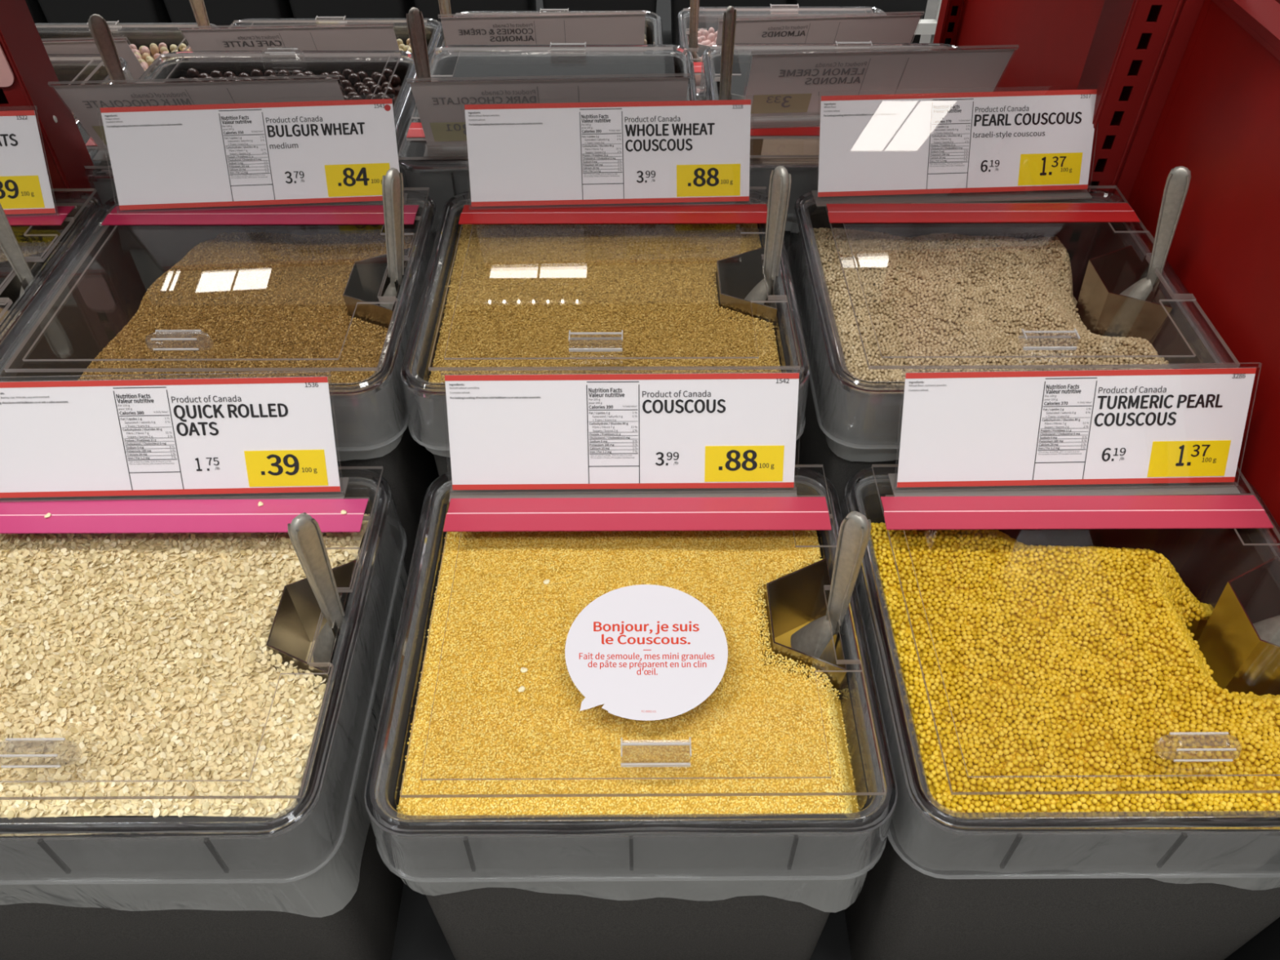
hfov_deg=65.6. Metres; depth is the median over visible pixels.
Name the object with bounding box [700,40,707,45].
candy
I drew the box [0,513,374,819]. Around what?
rolled oats
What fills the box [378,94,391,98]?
chocolate ball
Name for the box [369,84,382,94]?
chocolate ball
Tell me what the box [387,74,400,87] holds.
chocolate ball
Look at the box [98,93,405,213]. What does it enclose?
price sign
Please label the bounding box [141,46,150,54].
nut
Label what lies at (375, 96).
chocolate ball
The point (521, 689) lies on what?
oat flake
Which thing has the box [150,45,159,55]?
nut
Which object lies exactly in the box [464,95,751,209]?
price sign
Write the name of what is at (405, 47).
nut
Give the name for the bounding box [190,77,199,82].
chocolate ball
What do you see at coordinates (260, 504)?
oat flake
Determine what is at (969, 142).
price sign
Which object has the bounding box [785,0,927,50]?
storage box
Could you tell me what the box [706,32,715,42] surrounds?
candy
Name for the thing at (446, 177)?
bin
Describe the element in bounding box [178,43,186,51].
nut
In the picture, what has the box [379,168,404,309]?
scoop
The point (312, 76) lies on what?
chocolate ball
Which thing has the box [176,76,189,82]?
chocolate ball
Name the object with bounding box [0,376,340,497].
price sign
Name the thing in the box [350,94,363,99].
chocolate ball
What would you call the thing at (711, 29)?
candy
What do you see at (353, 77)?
chocolate ball
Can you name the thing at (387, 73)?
chocolate ball
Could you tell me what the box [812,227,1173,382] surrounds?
pearl couscous
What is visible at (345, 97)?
chocolate ball
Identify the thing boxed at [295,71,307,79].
chocolate ball
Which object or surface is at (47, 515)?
oat flake
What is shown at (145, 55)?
nut
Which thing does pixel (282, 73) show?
chocolate ball
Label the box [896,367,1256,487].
price sign
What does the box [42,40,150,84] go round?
price sign
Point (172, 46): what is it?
nut
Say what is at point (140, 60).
nut
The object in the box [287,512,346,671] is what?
scoop
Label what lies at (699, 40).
candy
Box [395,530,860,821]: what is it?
couscous
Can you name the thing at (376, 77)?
chocolate ball
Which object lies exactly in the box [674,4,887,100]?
bin
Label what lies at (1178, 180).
scoop
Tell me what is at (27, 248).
oats
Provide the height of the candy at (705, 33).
0.016 m
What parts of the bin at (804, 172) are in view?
plate, lid, handle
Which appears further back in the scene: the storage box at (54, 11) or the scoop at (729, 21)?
the storage box at (54, 11)
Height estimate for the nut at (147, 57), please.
0.015 m
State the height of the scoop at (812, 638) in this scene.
0.178 m
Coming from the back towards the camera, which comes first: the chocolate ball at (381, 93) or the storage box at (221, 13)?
the storage box at (221, 13)
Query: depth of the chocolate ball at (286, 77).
1.28 m
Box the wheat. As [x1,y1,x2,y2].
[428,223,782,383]
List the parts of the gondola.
post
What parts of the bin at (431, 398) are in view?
handle, lid, plate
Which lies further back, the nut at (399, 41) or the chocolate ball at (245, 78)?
the nut at (399, 41)
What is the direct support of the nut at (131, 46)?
on the heap at (151, 55)
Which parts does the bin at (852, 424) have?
plate, lid, handle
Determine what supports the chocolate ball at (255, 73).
on the heap at (397, 89)
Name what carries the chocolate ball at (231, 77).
on the heap at (397, 89)
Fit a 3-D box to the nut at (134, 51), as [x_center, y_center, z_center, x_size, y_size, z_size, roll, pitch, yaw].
[-0.811,-0.685,1.595,0.017,0.013,0.013,-8,46,-8]
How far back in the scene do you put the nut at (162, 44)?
1.60 m
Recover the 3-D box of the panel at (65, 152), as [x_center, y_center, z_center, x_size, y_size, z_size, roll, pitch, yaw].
[-0.625,-0.567,0.827,0.053,1.380,0.061,0,45,0]
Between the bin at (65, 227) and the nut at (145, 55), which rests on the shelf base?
the bin at (65, 227)
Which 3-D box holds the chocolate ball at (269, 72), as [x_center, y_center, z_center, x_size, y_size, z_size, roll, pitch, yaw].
[-0.484,-0.529,1.300,0.015,0.016,0.016,13,46,12]
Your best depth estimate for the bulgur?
0.94 m
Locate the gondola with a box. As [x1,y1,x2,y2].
[536,0,942,54]
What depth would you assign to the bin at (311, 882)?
0.75 m
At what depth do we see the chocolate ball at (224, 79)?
1.27 m
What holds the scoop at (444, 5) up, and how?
in the pocket
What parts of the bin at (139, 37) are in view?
handle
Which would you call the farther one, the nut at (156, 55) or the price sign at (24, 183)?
the nut at (156, 55)
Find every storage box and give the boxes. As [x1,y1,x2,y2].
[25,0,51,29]
[37,0,173,29]
[163,0,295,28]
[288,0,415,24]
[413,0,536,53]
[542,0,657,22]
[671,0,786,54]
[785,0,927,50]
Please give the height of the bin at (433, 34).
0.380 m
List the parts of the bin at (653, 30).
handle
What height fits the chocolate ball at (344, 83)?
0.016 m
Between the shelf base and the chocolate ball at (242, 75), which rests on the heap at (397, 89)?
the chocolate ball at (242, 75)
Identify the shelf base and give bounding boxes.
[0,195,1279,959]
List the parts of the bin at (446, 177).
plate, lid, handle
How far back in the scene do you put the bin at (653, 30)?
1.63 m
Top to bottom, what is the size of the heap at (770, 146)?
0.036 m
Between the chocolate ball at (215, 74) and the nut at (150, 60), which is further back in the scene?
the nut at (150, 60)
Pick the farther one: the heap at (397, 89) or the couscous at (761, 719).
the heap at (397, 89)
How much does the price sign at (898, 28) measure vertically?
0.096 m
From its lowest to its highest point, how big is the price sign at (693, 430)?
0.096 m
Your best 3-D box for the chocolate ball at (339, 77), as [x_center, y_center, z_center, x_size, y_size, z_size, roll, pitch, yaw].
[-0.389,-0.517,1.287,0.015,0.017,0.016,24,50,22]
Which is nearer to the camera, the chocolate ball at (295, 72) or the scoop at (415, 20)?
the scoop at (415, 20)
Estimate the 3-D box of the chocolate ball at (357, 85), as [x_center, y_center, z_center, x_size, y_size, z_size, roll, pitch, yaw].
[-0.361,-0.505,1.282,0.016,0.015,0.016,-33,54,-29]
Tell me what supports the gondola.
on the floor
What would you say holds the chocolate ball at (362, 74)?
on the heap at (397, 89)
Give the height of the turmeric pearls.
0.179 m
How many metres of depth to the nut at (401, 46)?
1.60 m
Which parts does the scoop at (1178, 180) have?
handle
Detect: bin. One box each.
[0,187,444,633]
[0,188,102,368]
[0,466,408,959]
[34,20,219,80]
[48,53,135,155]
[84,48,417,210]
[226,15,444,72]
[364,464,897,959]
[396,42,697,260]
[400,186,809,490]
[436,8,663,59]
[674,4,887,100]
[697,40,1012,309]
[786,185,1239,547]
[832,464,1279,959]
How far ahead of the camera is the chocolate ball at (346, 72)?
1.29 m
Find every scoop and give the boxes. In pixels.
[0,203,34,298]
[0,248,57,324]
[88,13,127,84]
[189,0,210,29]
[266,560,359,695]
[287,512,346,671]
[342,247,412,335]
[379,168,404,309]
[406,7,431,82]
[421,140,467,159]
[438,0,451,53]
[688,0,702,62]
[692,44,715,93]
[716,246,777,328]
[719,5,736,100]
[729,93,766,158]
[744,165,791,304]
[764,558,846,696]
[790,510,871,657]
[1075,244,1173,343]
[1119,166,1191,300]
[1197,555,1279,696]
[1252,615,1279,645]
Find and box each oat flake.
[44,512,50,517]
[257,501,263,506]
[340,510,346,514]
[518,685,524,692]
[520,667,528,672]
[542,579,550,584]
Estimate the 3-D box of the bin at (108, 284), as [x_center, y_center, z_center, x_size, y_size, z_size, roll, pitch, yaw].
[-0.383,-0.070,1.048,0.352,0.383,0.334,0,45,0]
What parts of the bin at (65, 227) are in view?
lid, plate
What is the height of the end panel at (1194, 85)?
1.500 m
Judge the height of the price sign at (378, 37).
0.096 m
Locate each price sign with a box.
[0,106,58,217]
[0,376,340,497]
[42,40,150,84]
[52,79,344,148]
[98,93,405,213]
[181,25,401,57]
[409,74,691,144]
[440,13,647,55]
[444,373,799,489]
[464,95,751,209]
[715,14,921,54]
[745,48,1014,116]
[817,84,1097,199]
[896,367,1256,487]
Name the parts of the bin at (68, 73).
lid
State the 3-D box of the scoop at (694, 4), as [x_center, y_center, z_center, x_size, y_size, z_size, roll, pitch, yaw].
[0.092,-0.678,1.520,0.036,0.178,0.040,0,45,0]
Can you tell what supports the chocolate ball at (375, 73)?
on the heap at (397, 89)
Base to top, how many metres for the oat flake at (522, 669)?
0.002 m
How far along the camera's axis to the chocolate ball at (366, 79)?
1.28 m
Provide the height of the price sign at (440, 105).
0.096 m
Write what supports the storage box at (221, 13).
on the gondola
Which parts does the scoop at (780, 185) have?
handle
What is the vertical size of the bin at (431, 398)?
0.380 m
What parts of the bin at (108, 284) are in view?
handle, lid, plate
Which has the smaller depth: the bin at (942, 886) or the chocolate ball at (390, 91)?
the bin at (942, 886)
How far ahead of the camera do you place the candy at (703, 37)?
1.63 m
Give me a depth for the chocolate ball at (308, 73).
1.29 m
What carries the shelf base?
on the floor
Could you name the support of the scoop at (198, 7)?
in the pocket
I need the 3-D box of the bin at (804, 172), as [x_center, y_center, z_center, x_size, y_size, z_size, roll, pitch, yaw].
[0.255,-0.345,1.326,0.352,0.380,0.334,0,45,0]
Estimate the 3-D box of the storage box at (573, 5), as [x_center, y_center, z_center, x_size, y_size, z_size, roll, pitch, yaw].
[-0.112,-1.440,2.830,0.336,0.420,0.320,0,45,0]
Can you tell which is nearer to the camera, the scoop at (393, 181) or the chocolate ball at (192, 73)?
the scoop at (393, 181)
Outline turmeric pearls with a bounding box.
[867,522,1279,817]
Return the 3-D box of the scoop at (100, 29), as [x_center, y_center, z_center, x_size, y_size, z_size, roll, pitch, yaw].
[-0.594,-0.453,1.167,0.034,0.178,0.038,-32,53,-28]
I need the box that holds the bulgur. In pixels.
[77,231,419,384]
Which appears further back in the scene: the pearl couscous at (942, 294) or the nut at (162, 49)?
the nut at (162, 49)
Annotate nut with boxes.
[128,44,137,49]
[131,48,141,54]
[134,53,141,59]
[137,58,145,63]
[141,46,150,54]
[141,63,147,70]
[142,52,150,61]
[145,56,154,62]
[146,57,153,66]
[149,43,158,49]
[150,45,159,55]
[153,53,159,59]
[158,42,167,52]
[160,46,168,53]
[169,44,177,51]
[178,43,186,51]
[396,38,403,45]
[398,44,404,50]
[403,44,410,51]
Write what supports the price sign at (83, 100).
in the bin at (102, 177)
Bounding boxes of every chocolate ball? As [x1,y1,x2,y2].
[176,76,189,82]
[186,67,199,80]
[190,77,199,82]
[192,79,204,82]
[197,72,209,79]
[203,75,215,81]
[209,70,222,81]
[219,77,231,81]
[223,71,235,78]
[227,75,239,81]
[238,71,251,79]
[243,77,253,80]
[250,68,263,80]
[256,76,266,80]
[263,69,276,78]
[266,74,279,80]
[277,69,290,79]
[280,75,290,79]
[291,69,302,79]
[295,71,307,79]
[304,71,314,76]
[307,74,319,79]
[319,71,329,79]
[329,71,342,78]
[333,74,345,84]
[339,79,352,89]
[342,68,353,79]
[342,86,355,95]
[342,94,350,100]
[346,91,358,98]
[347,72,360,85]
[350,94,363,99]
[354,81,364,92]
[357,71,368,82]
[357,84,370,95]
[359,88,371,99]
[362,76,374,84]
[364,80,376,88]
[364,93,377,99]
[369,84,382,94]
[370,71,377,79]
[373,72,386,85]
[376,91,384,98]
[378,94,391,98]
[381,81,392,88]
[382,67,392,80]
[382,86,395,98]
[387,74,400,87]
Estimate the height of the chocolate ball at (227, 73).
0.016 m
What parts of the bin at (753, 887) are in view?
plate, lid, handle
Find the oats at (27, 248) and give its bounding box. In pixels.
[0,240,62,262]
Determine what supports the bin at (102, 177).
on the shelf base
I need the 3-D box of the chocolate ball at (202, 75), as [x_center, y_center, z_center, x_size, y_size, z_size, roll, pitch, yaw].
[-0.569,-0.524,1.300,0.016,0.016,0.016,26,51,24]
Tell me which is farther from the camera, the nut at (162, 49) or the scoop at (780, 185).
the nut at (162, 49)
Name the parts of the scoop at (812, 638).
handle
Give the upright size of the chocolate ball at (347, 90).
0.016 m
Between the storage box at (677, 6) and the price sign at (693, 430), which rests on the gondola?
the storage box at (677, 6)
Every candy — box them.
[697,36,701,43]
[699,35,706,42]
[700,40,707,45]
[702,30,709,39]
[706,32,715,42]
[708,26,715,33]
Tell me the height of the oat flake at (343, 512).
0.002 m
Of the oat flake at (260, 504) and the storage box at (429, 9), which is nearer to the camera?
the oat flake at (260, 504)
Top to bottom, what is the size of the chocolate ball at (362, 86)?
0.016 m
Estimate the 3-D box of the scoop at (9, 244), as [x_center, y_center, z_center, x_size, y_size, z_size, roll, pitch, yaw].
[-0.592,-0.209,0.924,0.034,0.178,0.038,-28,52,-25]
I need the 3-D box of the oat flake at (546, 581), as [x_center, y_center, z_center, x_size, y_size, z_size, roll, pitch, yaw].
[-0.070,0.077,0.750,0.005,0.002,0.004,-25,50,-23]
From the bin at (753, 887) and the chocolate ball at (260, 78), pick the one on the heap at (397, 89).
the chocolate ball at (260, 78)
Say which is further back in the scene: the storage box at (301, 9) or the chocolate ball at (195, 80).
the storage box at (301, 9)
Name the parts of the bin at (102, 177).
plate, lid, handle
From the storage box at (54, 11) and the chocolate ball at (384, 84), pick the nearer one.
the chocolate ball at (384, 84)
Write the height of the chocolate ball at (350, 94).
0.016 m
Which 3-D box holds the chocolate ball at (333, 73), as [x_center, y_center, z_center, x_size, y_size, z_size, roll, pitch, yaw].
[-0.398,-0.527,1.300,0.016,0.016,0.016,-4,45,-4]
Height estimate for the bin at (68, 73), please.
0.380 m
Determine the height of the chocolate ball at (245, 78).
0.016 m
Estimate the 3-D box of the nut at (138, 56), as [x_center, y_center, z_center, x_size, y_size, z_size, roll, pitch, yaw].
[-0.795,-0.665,1.572,0.013,0.017,0.013,-8,46,-8]
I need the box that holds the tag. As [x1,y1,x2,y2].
[0,44,14,87]
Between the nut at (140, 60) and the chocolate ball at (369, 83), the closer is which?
the chocolate ball at (369, 83)
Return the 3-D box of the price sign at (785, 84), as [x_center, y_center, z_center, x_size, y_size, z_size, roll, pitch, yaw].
[0.257,-0.439,1.098,0.285,0.096,0.055,-2,45,-2]
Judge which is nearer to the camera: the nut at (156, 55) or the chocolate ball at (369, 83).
the chocolate ball at (369, 83)
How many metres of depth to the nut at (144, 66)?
1.54 m
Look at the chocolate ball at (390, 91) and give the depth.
1.26 m
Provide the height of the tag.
0.054 m
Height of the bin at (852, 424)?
0.380 m
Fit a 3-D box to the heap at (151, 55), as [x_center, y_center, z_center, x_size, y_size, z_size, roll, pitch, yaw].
[-0.843,-0.585,1.531,0.290,0.035,0.276,0,45,0]
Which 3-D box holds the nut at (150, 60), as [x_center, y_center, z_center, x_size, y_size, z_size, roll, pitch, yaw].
[-0.770,-0.656,1.565,0.012,0.015,0.012,31,53,27]
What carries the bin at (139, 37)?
on the shelf base
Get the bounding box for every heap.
[141,53,175,79]
[351,84,404,114]
[760,120,819,158]
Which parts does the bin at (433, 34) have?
lid, handle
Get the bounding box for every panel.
[0,0,104,226]
[931,0,1279,557]
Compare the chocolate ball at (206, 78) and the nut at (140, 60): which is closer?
the chocolate ball at (206, 78)
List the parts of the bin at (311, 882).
handle, lid, plate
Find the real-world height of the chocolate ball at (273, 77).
0.016 m
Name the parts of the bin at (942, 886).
plate, lid, handle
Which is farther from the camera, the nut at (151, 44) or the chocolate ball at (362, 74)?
the nut at (151, 44)
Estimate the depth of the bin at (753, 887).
0.71 m
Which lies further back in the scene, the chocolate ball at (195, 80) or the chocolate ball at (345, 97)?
the chocolate ball at (195, 80)
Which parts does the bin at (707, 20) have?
plate, lid, handle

